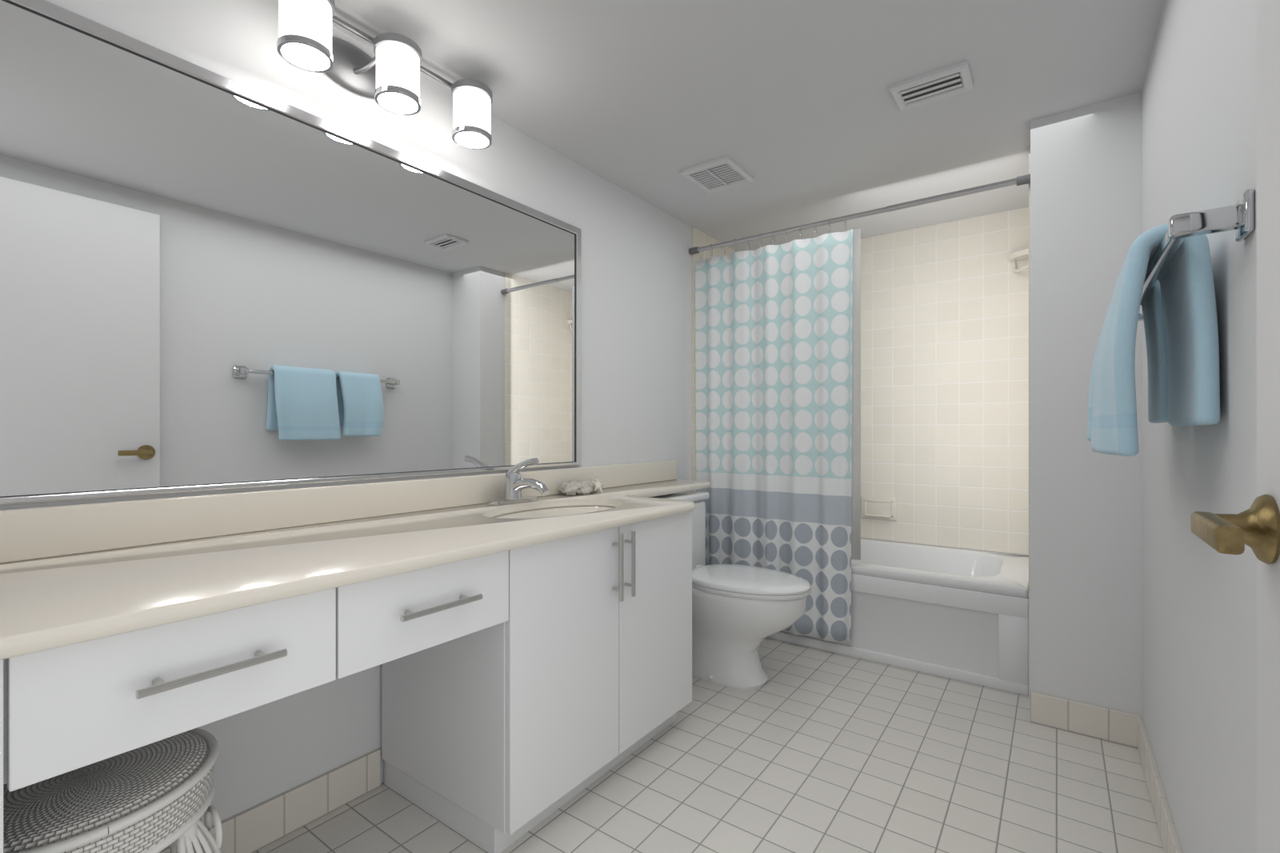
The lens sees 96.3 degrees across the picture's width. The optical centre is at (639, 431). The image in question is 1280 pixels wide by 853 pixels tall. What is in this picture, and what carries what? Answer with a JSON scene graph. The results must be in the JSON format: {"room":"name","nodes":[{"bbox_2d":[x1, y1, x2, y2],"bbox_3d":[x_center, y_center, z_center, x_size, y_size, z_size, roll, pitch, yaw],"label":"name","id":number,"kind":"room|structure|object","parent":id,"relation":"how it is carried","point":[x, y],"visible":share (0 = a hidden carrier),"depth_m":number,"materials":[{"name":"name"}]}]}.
{"room":"bathroom","nodes":[
{"label":"bathroom","id":0,"kind":"room"},
{"bbox_2d":[0,0,691,825],"bbox_3d":[-0.418,-0.041,2.232,0.100,2.135,3.920,0,0,36],"label":"wall","id":1,"kind":"structure","parent":0,"point":[637,331],"depth_m":1.88,"materials":[{"name":"white paint"}]},
{"bbox_2d":[160,748,380,852],"bbox_3d":[-0.991,0.974,1.347,0.012,0.106,0.795,0,0,36],"label":"baseboard","id":2,"kind":"structure","parent":1,"relation":"attached to","point":[254,828],"depth_m":1.49,"materials":[{"name":"tile"}]},
{"bbox_2d":[0,0,581,504],"bbox_3d":[-0.854,-0.352,1.534,0.014,0.974,2.070,0,0,36],"label":"wall mirror","id":3,"kind":"object","parent":1,"relation":"attached to","point":[210,280],"visible":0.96,"depth_m":1.38,"materials":[{"name":"silver glass"}]},
{"bbox_2d":[0,460,676,563],"bbox_3d":[-0.638,0.194,1.824,0.022,0.099,2.799,0,0,36],"label":"backsplash","id":4,"kind":"structure","parent":1,"relation":"attached to","point":[34,533],"depth_m":1.38,"materials":[{"name":"white stone"}]},
{"bbox_2d":[276,0,492,149],"bbox_3d":[-0.702,-0.989,1.577,0.211,0.190,0.712,0,0,36],"label":"vanity light fixture","id":5,"kind":"object","parent":1,"relation":"attached to","point":[386,78],"visible":1,"depth_m":1.53,"materials":[{"name":"white glass"}]},
{"bbox_2d":[692,227,736,491],"bbox_3d":[0.503,-0.251,3.405,0.012,1.715,0.739,0,0,36],"label":"tile","id":6,"kind":"structure","parent":1,"relation":"attached to","point":[700,238],"depth_m":3.11,"materials":[{"name":"beige tile"}]},
{"bbox_2d":[252,637,1163,852],"bbox_3d":[0.360,1.077,1.667,2.024,0.100,3.920,0,0,36],"label":"floor","id":7,"kind":"structure","parent":0,"point":[806,750],"depth_m":1.66,"materials":[{"name":"tile"}]},
{"bbox_2d":[0,659,3,852],"bbox_3d":[-1.117,0.649,0.694,0.551,0.755,0.408,0,0,36],"label":"panel","id":8,"kind":"object","parent":7,"relation":"on","point":[1,756],"depth_m":0.70,"materials":[{"name":"white laminate"}]},
{"bbox_2d":[3,727,222,852],"bbox_3d":[-0.929,0.797,0.950,0.376,0.464,0.376,0,0,36],"label":"wicker stool","id":9,"kind":"object","parent":7,"relation":"on","point":[157,797],"visible":0.83,"depth_m":0.91,"materials":[{"name":"white wicker"}]},
{"bbox_2d":[381,505,691,852],"bbox_3d":[-0.269,0.649,1.831,0.587,0.755,0.833,0,0,36],"label":"vanity cabinet","id":10,"kind":"object","parent":7,"relation":"on","point":[570,679],"visible":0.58,"depth_m":1.53,"materials":[{"name":"white laminate"}]},
{"bbox_2d":[0,479,710,659],"bbox_3d":[-0.409,0.258,1.658,0.588,0.027,2.799,0,0,36],"label":"countertop","id":11,"kind":"structure","parent":10,"relation":"on","point":[49,603],"depth_m":1.08,"materials":[{"name":"white stone"}]},
{"bbox_2d":[487,457,549,505],"bbox_3d":[-0.384,0.165,1.948,0.199,0.157,0.190,0,0,36],"label":"sink faucet","id":12,"kind":"object","parent":11,"relation":"on","point":[516,483],"visible":0.96,"depth_m":1.95,"materials":[{"name":"silver metal"}]},
{"bbox_2d":[558,476,604,495],"bbox_3d":[-0.218,0.210,2.269,0.126,0.067,0.226,0,0,36],"label":"coral","id":13,"kind":"object","parent":11,"relation":"on","point":[575,486],"visible":1,"depth_m":2.23,"materials":[{"name":"white"}]},
{"bbox_2d":[649,490,811,689],"bbox_3d":[0.332,0.657,2.454,0.796,0.740,0.490,0,0,36],"label":"toilet","id":14,"kind":"object","parent":7,"relation":"on","point":[741,614],"visible":0.58,"depth_m":2.30,"materials":[{"name":"white ceramic"}]},
{"bbox_2d":[766,538,1030,696],"bbox_3d":[1.113,0.818,2.957,1.523,0.419,0.722,0,0,36],"label":"bathtub","id":15,"kind":"object","parent":7,"relation":"on","point":[960,614],"visible":0.46,"depth_m":2.46,"materials":[{"name":"white ceramic"}]},
{"bbox_2d":[332,0,1164,251],"bbox_3d":[0.360,-1.158,1.667,2.024,0.100,3.920,0,0,36],"label":"ceiling","id":16,"kind":"structure","parent":0,"point":[793,110],"depth_m":1.83,"materials":[{"name":"white paint"}]},
{"bbox_2d":[679,155,754,193],"bbox_3d":[0.333,-1.098,2.465,0.230,0.020,0.250,0,0,36],"label":"ceiling vent","id":17,"kind":"object","parent":16,"relation":"in","point":[719,174],"visible":1,"depth_m":2.45,"materials":[{"name":"white"}]},
{"bbox_2d":[888,60,973,111],"bbox_3d":[0.930,-1.099,1.833,0.220,0.018,0.150,0,0,36],"label":"ceiling vent","id":18,"kind":"object","parent":16,"relation":"in","point":[951,80],"visible":1,"depth_m":1.82,"materials":[{"name":"white"}]},
{"bbox_2d":[860,537,1028,555],"bbox_3d":[1.483,-0.041,3.212,1.824,2.135,0.100,0,0,36],"label":"wall","id":19,"kind":"structure","parent":0,"point":[946,546],"depth_m":3.04,"materials":[{"name":"white paint"}]},
{"bbox_2d":[860,207,1028,555],"bbox_3d":[1.329,-0.251,3.255,1.500,1.715,0.012,0,0,36],"label":"tile","id":20,"kind":"structure","parent":19,"relation":"attached to","point":[944,384],"depth_m":3.03,"materials":[{"name":"beige tile"}]},
{"bbox_2d":[860,496,896,520],"bbox_3d":[1.334,0.427,3.215,0.190,0.124,0.045,0,0,36],"label":"soap dish","id":21,"kind":"object","parent":20,"relation":"attached to","point":[879,507],"visible":1,"depth_m":3.22,"materials":[{"name":"white ceramic"}]},
{"bbox_2d":[1006,248,1028,271],"bbox_3d":[1.853,-0.827,2.796,0.118,0.093,0.119,0,0,36],"label":"corner shelf","id":22,"kind":"object","parent":19,"relation":"attached to","point":[1022,254],"visible":0.77,"depth_m":2.79,"materials":[{"name":"white ceramic"}]},
{"bbox_2d":[1030,92,1141,715],"bbox_3d":[1.791,-0.041,2.339,0.300,2.135,0.950,0,0,36],"label":"wall","id":23,"kind":"structure","parent":0,"point":[1086,499],"depth_m":1.96,"materials":[{"name":"white paint"}]},
{"bbox_2d":[688,173,1030,259],"bbox_3d":[0.887,-0.955,2.646,1.523,0.071,0.036,0,0,36],"label":"shower rod","id":24,"kind":"object","parent":23,"relation":"attached to","point":[1022,180],"visible":1,"depth_m":2.53,"materials":[{"name":"silver metal"}]},
{"bbox_2d":[695,228,860,645],"bbox_3d":[0.641,0.024,2.825,0.855,1.882,0.035,0,0,36],"label":"shower curtain","id":25,"kind":"object","parent":24,"relation":"hanging from","point":[778,368],"visible":0.96,"depth_m":2.78,"materials":[{"name":"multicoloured fabric"}]},
{"bbox_2d":[1028,145,1030,588],"bbox_3d":[1.727,-0.251,2.516,0.012,1.715,0.739,0,0,36],"label":"tile","id":26,"kind":"structure","parent":23,"relation":"attached to","point":[1029,370],"depth_m":2.22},
{"bbox_2d":[1030,691,1142,747],"bbox_3d":[1.508,0.974,1.950,0.300,0.106,0.012,0,0,36],"label":"baseboard","id":27,"kind":"structure","parent":23,"relation":"attached to","point":[1109,724],"depth_m":1.94,"materials":[{"name":"tile"}]},
{"bbox_2d":[1141,0,1256,852],"bbox_3d":[1.139,-0.041,1.101,0.100,2.135,3.920,0,0,36],"label":"wall","id":28,"kind":"structure","parent":0,"point":[1198,594],"depth_m":1.06,"materials":[{"name":"white paint"}]},
{"bbox_2d":[1137,716,1183,852],"bbox_3d":[1.163,0.974,1.230,0.012,0.106,1.558,0,0,36],"label":"baseboard","id":29,"kind":"structure","parent":28,"relation":"attached to","point":[1170,839],"depth_m":1.51,"materials":[{"name":"tile"}]},
{"bbox_2d":[1086,188,1254,456],"bbox_3d":[1.052,-0.155,1.207,0.165,0.397,0.890,0,0,36],"label":"towel bar","id":30,"kind":"object","parent":28,"relation":"attached to","point":[1165,280],"visible":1,"depth_m":1.00,"materials":[{"name":"blue fabric"}]},
{"bbox_2d":[1191,0,1279,852],"bbox_3d":[0.370,0.006,0.232,0.106,2.018,0.873,0,0,36],"label":"door","id":31,"kind":"structure","parent":28,"relation":"attached to","point":[1255,527],"depth_m":0.55,"materials":[{"name":"white paint"}]}
]}

